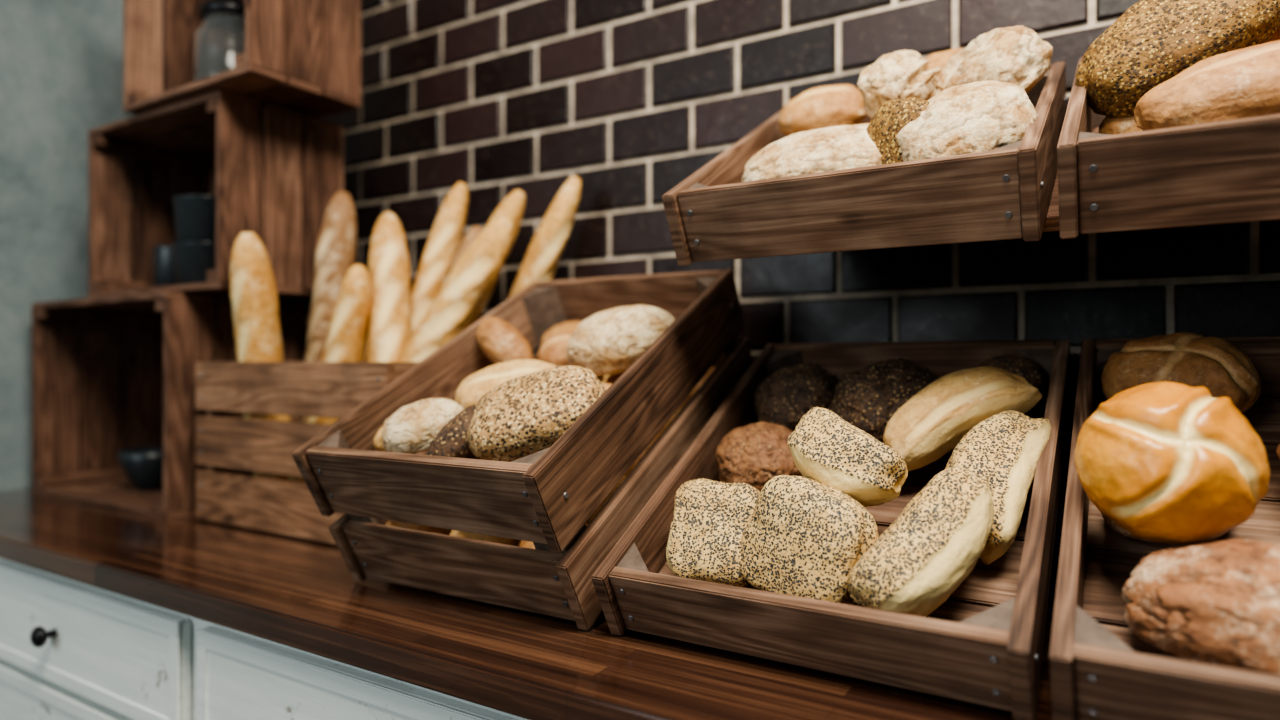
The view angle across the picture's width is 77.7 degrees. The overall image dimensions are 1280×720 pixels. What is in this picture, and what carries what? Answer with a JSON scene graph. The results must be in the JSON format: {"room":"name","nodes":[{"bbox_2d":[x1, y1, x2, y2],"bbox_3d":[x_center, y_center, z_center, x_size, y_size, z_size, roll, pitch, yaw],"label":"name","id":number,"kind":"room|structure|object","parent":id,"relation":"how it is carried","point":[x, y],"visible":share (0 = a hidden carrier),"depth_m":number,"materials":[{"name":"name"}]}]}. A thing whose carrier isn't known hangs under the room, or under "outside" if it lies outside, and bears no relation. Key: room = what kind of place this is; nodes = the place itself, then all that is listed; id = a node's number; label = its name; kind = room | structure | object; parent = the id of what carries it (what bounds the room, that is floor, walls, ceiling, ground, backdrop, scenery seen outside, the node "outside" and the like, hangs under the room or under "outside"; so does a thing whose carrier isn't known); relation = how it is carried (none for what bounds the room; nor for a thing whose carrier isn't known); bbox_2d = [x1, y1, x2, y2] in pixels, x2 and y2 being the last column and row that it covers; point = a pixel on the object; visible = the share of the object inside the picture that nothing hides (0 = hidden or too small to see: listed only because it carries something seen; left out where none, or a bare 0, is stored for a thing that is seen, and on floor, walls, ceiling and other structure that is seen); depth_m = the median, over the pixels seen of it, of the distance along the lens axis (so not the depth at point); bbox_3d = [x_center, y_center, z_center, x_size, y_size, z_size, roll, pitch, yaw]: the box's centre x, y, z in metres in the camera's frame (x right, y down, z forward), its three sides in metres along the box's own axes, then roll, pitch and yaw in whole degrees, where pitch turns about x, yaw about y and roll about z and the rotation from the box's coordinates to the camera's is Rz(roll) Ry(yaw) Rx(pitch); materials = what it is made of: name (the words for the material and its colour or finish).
{"room":"food shop","nodes":[
{"label":"food shop","id":0,"kind":"room"},
{"bbox_2d":[0,0,162,491],"bbox_3d":[-2.366,-0.188,0.298,0.100,2.750,4.420,0,0,32],"label":"wall","id":1,"kind":"structure","parent":0,"point":[61,61],"depth_m":1.82,"materials":[{"name":"grey paint"}]},
{"bbox_2d":[300,0,1279,574],"bbox_3d":[0.721,-0.188,1.043,4.570,2.750,0.108,0,0,32],"label":"wall","id":2,"kind":"structure","parent":0,"point":[1239,309],"depth_m":1.35,"materials":[{"name":"black brick"}]},
{"bbox_2d":[662,61,1066,265],"bbox_3d":[0.298,-0.249,0.989,0.392,0.276,0.415,0,0,32],"label":"crate","id":3,"kind":"object","parent":2,"relation":"on","point":[1004,192],"visible":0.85,"depth_m":0.83,"materials":[{"name":"brown wood"}]},
{"bbox_2d":[742,123,881,181],"bbox_3d":[0.223,-0.226,0.934,0.214,0.105,0.114,0,0,24],"label":"loaf","id":4,"kind":"object","parent":3,"relation":"in","point":[840,147],"visible":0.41,"depth_m":0.90,"materials":[{"name":"beige food"}]},
{"bbox_2d":[866,97,929,163],"bbox_3d":[0.286,-0.232,0.876,0.049,0.116,0.114,0,0,-30],"label":"loaf","id":5,"kind":"object","parent":3,"relation":"in","point":[891,116],"visible":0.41,"depth_m":0.86,"materials":[{"name":"brown food"}]},
{"bbox_2d":[924,48,962,67],"bbox_3d":[0.410,-0.373,1.051,0.099,0.075,0.078,0,0,26],"label":"roll","id":6,"kind":"object","parent":3,"relation":"in","point":[937,59],"visible":0.18,"depth_m":1.03,"materials":[{"name":"beige food"}]},
{"bbox_2d":[896,80,1037,161],"bbox_3d":[0.341,-0.233,0.837,0.144,0.124,0.091,0,0,19],"label":"loaf","id":7,"kind":"object","parent":3,"relation":"in","point":[980,116],"visible":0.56,"depth_m":0.80,"materials":[{"name":"beige food"}]},
{"bbox_2d":[942,26,1052,93],"bbox_3d":[0.425,-0.343,0.969,0.102,0.108,0.151,0,0,-26],"label":"loaf","id":8,"kind":"object","parent":3,"relation":"in","point":[1016,55],"visible":0.61,"depth_m":0.91,"materials":[{"name":"beige food"}]},
{"label":"roll","id":9,"kind":"object","parent":3,"relation":"in","visible":0},
{"bbox_2d":[857,50,943,117],"bbox_3d":[0.329,-0.336,0.996,0.091,0.112,0.146,0,0,41],"label":"roll","id":10,"kind":"object","parent":9,"relation":"on","point":[903,73],"visible":0.59,"depth_m":0.95,"materials":[{"name":"beige food"}]},
{"bbox_3d":[0.244,-0.291,1.119,0.125,0.046,0.100,0,28,32],"label":"roll","id":11,"kind":"object","parent":3,"relation":"in","visible":0},
{"bbox_2d":[779,84,866,135],"bbox_3d":[0.257,-0.346,1.117,0.127,0.081,0.090,0,0,27],"label":"roll","id":12,"kind":"object","parent":11,"relation":"on","point":[832,105],"visible":0.75,"depth_m":1.08,"materials":[{"name":"beige food"}]},
{"bbox_2d":[1057,57,1279,238],"bbox_3d":[0.648,-0.250,0.773,0.405,0.276,0.415,0,0,32],"label":"crate","id":13,"kind":"object","parent":2,"relation":"on","point":[1221,172],"visible":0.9,"depth_m":0.68,"materials":[{"name":"brown wood"}]},
{"bbox_2d":[1099,116,1142,134],"bbox_3d":[0.561,-0.259,0.864,0.109,0.055,0.075,0,0,36],"label":"roll","id":14,"kind":"object","parent":13,"relation":"in","point":[1111,126],"visible":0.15,"depth_m":0.86,"materials":[{"name":"brown food"}]},
{"bbox_2d":[1076,0,1279,118],"bbox_3d":[0.569,-0.333,0.848,0.183,0.148,0.112,0,0,25],"label":"loaf","id":15,"kind":"object","parent":13,"relation":"in","point":[1152,42],"visible":0.71,"depth_m":0.81,"materials":[{"name":"brown food"}]},
{"bbox_2d":[1134,40,1279,130],"bbox_3d":[0.568,-0.245,0.724,0.200,0.095,0.093,0,0,25],"label":"roll","id":16,"kind":"object","parent":13,"relation":"in","point":[1245,82],"visible":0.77,"depth_m":0.71,"materials":[{"name":"food"}]},
{"bbox_2d":[1269,27,1279,41],"bbox_3d":[0.701,-0.374,0.832,0.151,0.098,0.099,0,0,-9],"label":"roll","id":17,"kind":"object","parent":13,"relation":"in","point":[1276,36],"visible":0.09,"depth_m":0.81,"materials":[{"name":"brown food"}]},
{"bbox_2d":[1043,169,1059,231],"bbox_3d":[0.508,-0.219,0.927,0.790,0.177,0.314,0,0,32],"label":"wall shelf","id":18,"kind":"object","parent":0,"point":[1051,223],"depth_m":0.81,"materials":[{"name":"brown wood"}]},
{"bbox_3d":[-0.439,1.217,-0.834,4.570,0.060,4.520,0,0,32],"label":"floor","id":19,"kind":"structure","parent":0,"visible":0},
{"bbox_2d":[0,558,527,719],"bbox_3d":[0.219,0.757,0.895,3.668,0.860,0.668,0,0,32],"label":"base cabinet","id":20,"kind":"object","parent":19,"relation":"on","point":[70,649],"visible":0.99,"depth_m":1.09,"materials":[{"name":"white paint"}]},
{"bbox_2d":[0,488,1057,719],"bbox_3d":[0.223,0.308,0.902,3.669,0.036,0.655,0,0,32],"label":"countertop","id":21,"kind":"structure","parent":20,"relation":"on","point":[302,594],"depth_m":0.86,"materials":[{"name":"brown wood"}]},
{"bbox_2d":[31,291,303,518],"bbox_3d":[-1.019,0.083,1.709,0.552,0.416,0.283,0,0,32],"label":"crate","id":22,"kind":"object","parent":21,"relation":"on","point":[131,359],"visible":0.7,"depth_m":1.75,"materials":[{"name":"brown wood"}]},
{"bbox_2d":[117,446,162,490],"bbox_3d":[-1.042,0.234,1.701,0.130,0.085,0.130,0,0,32],"label":"ceramic bowl","id":23,"kind":"object","parent":22,"relation":"on","point":[142,466],"visible":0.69,"depth_m":1.65,"materials":[{"name":"black ceramic"}]},
{"bbox_2d":[88,89,343,300],"bbox_3d":[-0.875,-0.302,1.638,0.482,0.352,0.263,0,0,32],"label":"crate","id":24,"kind":"object","parent":22,"relation":"on","point":[274,173],"visible":0.74,"depth_m":1.56,"materials":[{"name":"brown wood"}]},
{"bbox_2d":[153,245,175,286],"bbox_3d":[-0.977,-0.189,1.673,0.082,0.095,0.082,0,0,32],"label":"ceramic mug","id":25,"kind":"object","parent":24,"relation":"on","point":[163,257],"visible":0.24,"depth_m":1.63,"materials":[{"name":"black ceramic"}]},
{"bbox_2d":[172,241,215,284],"bbox_3d":[-0.867,-0.185,1.593,0.124,0.088,0.124,0,0,32],"label":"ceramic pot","id":26,"kind":"object","parent":24,"relation":"on","point":[192,259],"visible":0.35,"depth_m":1.54,"materials":[{"name":"black ceramic"}]},
{"bbox_2d":[172,195,215,241],"bbox_3d":[-0.867,-0.275,1.593,0.124,0.088,0.124,0,0,32],"label":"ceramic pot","id":27,"kind":"object","parent":26,"relation":"on","point":[194,215],"visible":0.54,"depth_m":1.54,"materials":[{"name":"black ceramic"}]},
{"bbox_2d":[123,0,360,117],"bbox_3d":[-0.765,-0.690,1.526,0.416,0.421,0.228,0,0,32],"label":"crate","id":28,"kind":"object","parent":24,"relation":"on","point":[301,56],"visible":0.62,"depth_m":1.47,"materials":[{"name":"brown wood"}]},
{"bbox_2d":[194,12,244,81],"bbox_3d":[-0.795,-0.575,1.549,0.130,0.162,0.130,0,0,32],"label":"glass jar","id":29,"kind":"object","parent":28,"relation":"in","point":[220,38],"visible":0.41,"depth_m":1.49,"materials":[{"name":"clear glass"}]},
{"bbox_2d":[199,0,244,19],"bbox_3d":[-0.795,-0.682,1.549,0.113,0.052,0.113,0,0,32],"label":"lid","id":30,"kind":"object","parent":29,"relation":"on","point":[208,6],"visible":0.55,"depth_m":1.50,"materials":[{"name":"black metal"}]},
{"bbox_2d":[195,361,418,543],"bbox_3d":[-0.504,0.146,1.439,0.511,0.287,0.322,0,0,32],"label":"wooden crate","id":31,"kind":"object","parent":21,"relation":"on","point":[231,447],"visible":0.48,"depth_m":1.32,"materials":[{"name":"brown wood"}]},
{"bbox_2d":[230,232,289,479],"bbox_3d":[-0.672,0.020,1.409,0.077,0.480,0.131,0,0,3],"label":"baguette","id":32,"kind":"object","parent":31,"relation":"in","point":[253,291],"visible":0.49,"depth_m":1.36,"materials":[{"name":"beige food"}]},
{"bbox_2d":[299,191,356,422],"bbox_3d":[-0.605,-0.032,1.533,0.119,0.582,0.082,0,0,18],"label":"baguette","id":33,"kind":"object","parent":31,"relation":"in","point":[335,254],"visible":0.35,"depth_m":1.50,"materials":[{"name":"beige food"}]},
{"bbox_2d":[287,264,370,482],"bbox_3d":[-0.541,0.049,1.389,0.165,0.426,0.073,0,0,20],"label":"baguette","id":34,"kind":"object","parent":31,"relation":"in","point":[348,327],"visible":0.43,"depth_m":1.35,"materials":[{"name":"beige food"}]},
{"bbox_2d":[362,319,369,361],"bbox_3d":[-0.508,0.088,1.428,0.073,0.344,0.056,0,0,18],"label":"baguette","id":35,"kind":"object","parent":31,"relation":"in","point":[365,356],"visible":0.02,"depth_m":1.40,"materials":[{"name":"brown food"}]},
{"bbox_2d":[368,212,410,361],"bbox_3d":[-0.433,-0.005,1.381,0.075,0.531,0.191,0,0,-19],"label":"baguette","id":36,"kind":"object","parent":31,"relation":"in","point":[389,266],"visible":0.44,"depth_m":1.38,"materials":[{"name":"beige food"}]},
{"bbox_2d":[410,182,467,335],"bbox_3d":[-0.408,-0.035,1.461,0.180,0.590,0.069,0,0,-7],"label":"baguette","id":37,"kind":"object","parent":31,"relation":"in","point":[445,238],"visible":0.33,"depth_m":1.44,"materials":[{"name":"beige food"}]},
{"bbox_2d":[397,216,512,361],"bbox_3d":[-0.364,0.012,1.322,0.304,0.501,0.084,0,0,-4],"label":"baguette","id":38,"kind":"object","parent":31,"relation":"in","point":[476,271],"visible":0.37,"depth_m":1.29,"materials":[{"name":"beige food"}]},
{"bbox_2d":[442,225,482,286],"bbox_3d":[-0.357,0.011,1.406,0.158,0.499,0.066,0,0,-9],"label":"baguette","id":39,"kind":"object","parent":31,"relation":"in","point":[471,235],"visible":0.08,"depth_m":1.39,"materials":[{"name":"beige food"}]},
{"bbox_2d":[470,189,524,325],"bbox_3d":[-0.359,-0.025,1.493,0.310,0.573,0.069,0,0,20],"label":"baguette","id":40,"kind":"object","parent":31,"relation":"in","point":[512,207],"visible":0.16,"depth_m":1.44,"materials":[{"name":"beige food"}]},
{"bbox_2d":[507,176,580,299],"bbox_3d":[-0.237,-0.034,1.441,0.268,0.588,0.064,0,0,10],"label":"baguette","id":41,"kind":"object","parent":31,"relation":"in","point":[541,260],"visible":0.34,"depth_m":1.40,"materials":[{"name":"beige food"}]},
{"bbox_2d":[291,269,752,629],"bbox_3d":[-0.118,0.078,1.099,0.375,0.422,0.556,0,0,31],"label":"crate","id":42,"kind":"object","parent":21,"relation":"on","point":[546,498],"visible":0.75,"depth_m":0.94,"materials":[{"name":"brown wood"}]},
{"bbox_2d":[373,427,386,451],"bbox_3d":[-0.313,0.097,1.039,0.067,0.049,0.041,0,0,-16],"label":"bun","id":43,"kind":"object","parent":42,"relation":"in","point":[378,445],"visible":0.14,"depth_m":1.02,"materials":[{"name":"beige food"}]},
{"bbox_2d":[385,520,450,534],"bbox_3d":[-0.286,0.218,1.039,0.102,0.067,0.083,0,0,25],"label":"roll","id":44,"kind":"object","parent":42,"relation":"in","point":[389,522],"visible":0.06,"depth_m":1.00,"materials":[{"name":"brown food"}]},
{"bbox_2d":[382,398,462,453],"bbox_3d":[-0.272,0.083,0.997,0.112,0.070,0.073,0,0,11],"label":"roll","id":45,"kind":"object","parent":42,"relation":"in","point":[411,429],"visible":0.77,"depth_m":0.97,"materials":[{"name":"beige food"}]},
{"bbox_2d":[427,404,478,458],"bbox_3d":[-0.208,0.096,0.959,0.095,0.090,0.057,0,0,-16],"label":"roll","id":46,"kind":"object","parent":42,"relation":"in","point":[451,440],"visible":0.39,"depth_m":0.93,"materials":[{"name":"brown food"}]},
{"bbox_2d":[450,530,520,545],"bbox_3d":[-0.191,0.219,0.981,0.101,0.067,0.083,0,0,26],"label":"roll","id":47,"kind":"object","parent":42,"relation":"in","point":[514,542],"visible":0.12,"depth_m":0.95,"materials":[{"name":"brown food"}]},
{"bbox_2d":[476,317,533,363],"bbox_3d":[-0.202,-0.019,1.189,0.094,0.091,0.058,0,0,26],"label":"roll","id":48,"kind":"object","parent":42,"relation":"in","point":[498,339],"visible":0.77,"depth_m":1.17,"materials":[{"name":"brown food"}]},
{"bbox_2d":[454,359,556,408],"bbox_3d":[-0.172,0.039,1.049,0.162,0.081,0.080,0,0,18],"label":"roll","id":49,"kind":"object","parent":42,"relation":"in","point":[471,389],"visible":0.41,"depth_m":1.03,"materials":[{"name":"beige food"}]},
{"bbox_2d":[467,366,605,461],"bbox_3d":[-0.122,0.063,0.933,0.170,0.113,0.102,0,0,13],"label":"loaf","id":50,"kind":"object","parent":42,"relation":"in","point":[525,415],"visible":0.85,"depth_m":0.90,"materials":[{"name":"beige food"}]},
{"bbox_2d":[519,523,587,548],"bbox_3d":[-0.095,0.218,0.922,0.102,0.067,0.083,0,0,34],"label":"roll","id":51,"kind":"object","parent":42,"relation":"in","point":[527,544],"visible":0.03,"depth_m":0.91,"materials":[{"name":"food"}]},
{"bbox_2d":[537,332,572,366],"bbox_3d":[-0.110,-0.009,1.176,0.091,0.067,0.076,0,0,23],"label":"roll","id":52,"kind":"object","parent":42,"relation":"in","point":[552,350],"visible":0.33,"depth_m":1.15,"materials":[{"name":"brown food"}]},
{"bbox_2d":[540,321,580,346],"bbox_3d":[-0.106,-0.031,1.284,0.120,0.065,0.073,0,0,27],"label":"roll","id":53,"kind":"object","parent":42,"relation":"in","point":[571,326],"visible":0.19,"depth_m":1.28,"materials":[{"name":"food"}]},
{"bbox_2d":[597,375,604,381],"bbox_3d":[-0.102,0.024,1.212,0.106,0.061,0.080,0,0,27],"label":"roll","id":54,"kind":"object","parent":42,"relation":"in","point":[601,378],"visible":0.03,"depth_m":1.18,"materials":[{"name":"brown food"}]},
{"bbox_2d":[586,475,626,523],"bbox_3d":[-0.051,0.173,0.995,0.101,0.067,0.082,0,0,23],"label":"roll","id":55,"kind":"object","parent":42,"relation":"in","point":[623,478],"visible":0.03,"depth_m":0.96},
{"bbox_2d":[602,383,611,389],"bbox_3d":[-0.055,0.060,1.039,0.111,0.059,0.065,0,0,37],"label":"roll","id":56,"kind":"object","parent":42,"relation":"in","point":[606,385],"visible":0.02,"depth_m":1.03,"materials":[{"name":"beige food"}]},
{"bbox_2d":[606,372,623,383],"bbox_3d":[0.001,0.031,1.134,0.105,0.063,0.083,0,0,40],"label":"roll","id":57,"kind":"object","parent":42,"relation":"in","point":[612,378],"visible":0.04,"depth_m":1.12,"materials":[{"name":"brown food"}]},
{"bbox_2d":[566,305,674,375],"bbox_3d":[-0.025,-0.027,1.092,0.165,0.098,0.103,0,0,22],"label":"loaf","id":58,"kind":"object","parent":42,"relation":"in","point":[607,342],"visible":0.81,"depth_m":1.05,"materials":[{"name":"beige food"}]},
{"bbox_2d":[625,434,659,475],"bbox_3d":[-0.007,0.128,1.067,0.102,0.066,0.081,0,0,35],"label":"roll","id":59,"kind":"object","parent":42,"relation":"in","point":[656,437],"visible":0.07,"depth_m":1.03,"materials":[{"name":"brown food"}]},
{"bbox_2d":[658,399,687,434],"bbox_3d":[0.037,0.084,1.141,0.099,0.067,0.084,0,0,27],"label":"roll","id":60,"kind":"object","parent":42,"relation":"in","point":[669,421],"visible":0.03,"depth_m":1.10,"materials":[{"name":"brown food"}]},
{"bbox_2d":[686,366,714,399],"bbox_3d":[0.081,0.038,1.214,0.102,0.068,0.083,0,0,23],"label":"roll","id":61,"kind":"object","parent":42,"relation":"in","point":[712,367],"visible":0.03,"depth_m":1.17,"materials":[{"name":"brown food"}]},
{"bbox_2d":[591,340,1070,719],"bbox_3d":[0.252,0.132,0.914,0.405,0.314,0.498,0,0,32],"label":"crate","id":62,"kind":"object","parent":21,"relation":"on","point":[983,645],"visible":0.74,"depth_m":0.75,"materials":[{"name":"brown wood"}]},
{"bbox_2d":[666,478,759,586],"bbox_3d":[0.084,0.187,0.850,0.099,0.115,0.085,0,0,25],"label":"roll","id":63,"kind":"object","parent":62,"relation":"in","point":[710,518],"visible":0.72,"depth_m":0.82,"materials":[{"name":"beige food"}]},
{"bbox_2d":[716,422,802,490],"bbox_3d":[0.151,0.120,0.968,0.119,0.086,0.092,0,0,13],"label":"roll","id":64,"kind":"object","parent":62,"relation":"in","point":[753,454],"visible":0.63,"depth_m":0.94,"materials":[{"name":"brown food"}]},
{"bbox_2d":[754,362,838,430],"bbox_3d":[0.212,0.051,1.065,0.127,0.097,0.101,0,0,39],"label":"roll","id":65,"kind":"object","parent":62,"relation":"in","point":[784,397],"visible":0.65,"depth_m":1.03,"materials":[{"name":"brown food"}]},
{"bbox_2d":[739,475,877,604],"bbox_3d":[0.162,0.183,0.787,0.074,0.136,0.142,0,0,-43],"label":"roll","id":66,"kind":"object","parent":62,"relation":"in","point":[803,536],"visible":0.78,"depth_m":0.76,"materials":[{"name":"beige food"}]},
{"bbox_2d":[788,407,907,506],"bbox_3d":[0.208,0.100,0.818,0.077,0.100,0.123,0,0,-44],"label":"roll","id":67,"kind":"object","parent":62,"relation":"in","point":[825,448],"visible":0.88,"depth_m":0.79,"materials":[{"name":"beige food"}]},
{"bbox_2d":[828,358,940,442],"bbox_3d":[0.307,0.050,0.986,0.141,0.106,0.109,0,0,1],"label":"roll","id":68,"kind":"object","parent":62,"relation":"in","point":[868,397],"visible":0.55,"depth_m":0.95,"materials":[{"name":"brown food"}]},
{"bbox_2d":[847,467,993,616],"bbox_3d":[0.266,0.171,0.732,0.160,0.140,0.084,0,0,-26],"label":"roll","id":69,"kind":"object","parent":62,"relation":"in","point":[914,566],"visible":0.94,"depth_m":0.70,"materials":[{"name":"beige food"}]},
{"bbox_2d":[883,366,1041,470],"bbox_3d":[0.363,0.067,0.902,0.171,0.120,0.076,0,0,5],"label":"roll","id":70,"kind":"object","parent":62,"relation":"in","point":[932,422],"visible":0.84,"depth_m":0.88,"materials":[{"name":"beige food"}]},
{"bbox_2d":[945,410,1050,564],"bbox_3d":[0.363,0.125,0.818,0.084,0.143,0.164,0,0,43],"label":"roll","id":71,"kind":"object","parent":62,"relation":"in","point":[1006,448],"visible":0.73,"depth_m":0.79,"materials":[{"name":"beige food"}]},
{"bbox_2d":[976,354,1047,407],"bbox_3d":[0.452,0.030,0.983,0.090,0.075,0.081,0,0,0],"label":"roll","id":72,"kind":"object","parent":62,"relation":"in","point":[1029,369],"visible":0.4,"depth_m":0.96,"materials":[{"name":"brown food"}]},
{"bbox_2d":[1050,337,1279,719],"bbox_3d":[0.605,0.131,0.696,0.405,0.314,0.498,0,0,32],"label":"crate","id":73,"kind":"object","parent":21,"relation":"on","point":[1101,669],"visible":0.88,"depth_m":0.64,"materials":[{"name":"brown wood"}]},
{"bbox_2d":[1101,513,1158,542],"bbox_3d":[0.500,0.136,0.755,0.113,0.062,0.085,0,0,4],"label":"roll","id":74,"kind":"object","parent":73,"relation":"in","point":[1111,524],"visible":0.1,"depth_m":0.74,"materials":[{"name":"brown food"}]},
{"bbox_2d":[1074,382,1269,544],"bbox_3d":[0.454,0.088,0.686,0.140,0.138,0.130,0,0,32],"label":"roll","id":75,"kind":"object","parent":73,"relation":"in","point":[1166,462],"visible":1,"depth_m":0.64,"materials":[{"name":"orange food"}]},
{"bbox_2d":[1101,332,1260,413],"bbox_3d":[0.593,0.019,0.876,0.146,0.101,0.109,0,0,25],"label":"roll","id":76,"kind":"object","parent":73,"relation":"in","point":[1215,364],"visible":0.6,"depth_m":0.84,"materials":[{"name":"brown food"}]},
{"bbox_2d":[1121,539,1279,675],"bbox_3d":[0.475,0.190,0.595,0.197,0.100,0.100,0,0,34],"label":"bread loaf","id":77,"kind":"object","parent":73,"relation":"in","point":[1217,603],"visible":0.86,"depth_m":0.59,"materials":[{"name":"brown food"}]},
{"bbox_2d":[1276,443,1279,459],"bbox_3d":[0.639,0.080,0.713,0.141,0.110,0.105,0,0,-42],"label":"roll","id":78,"kind":"object","parent":73,"relation":"in","point":[1278,446],"visible":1,"depth_m":0.74,"materials":[{"name":"brown food"}]}
]}

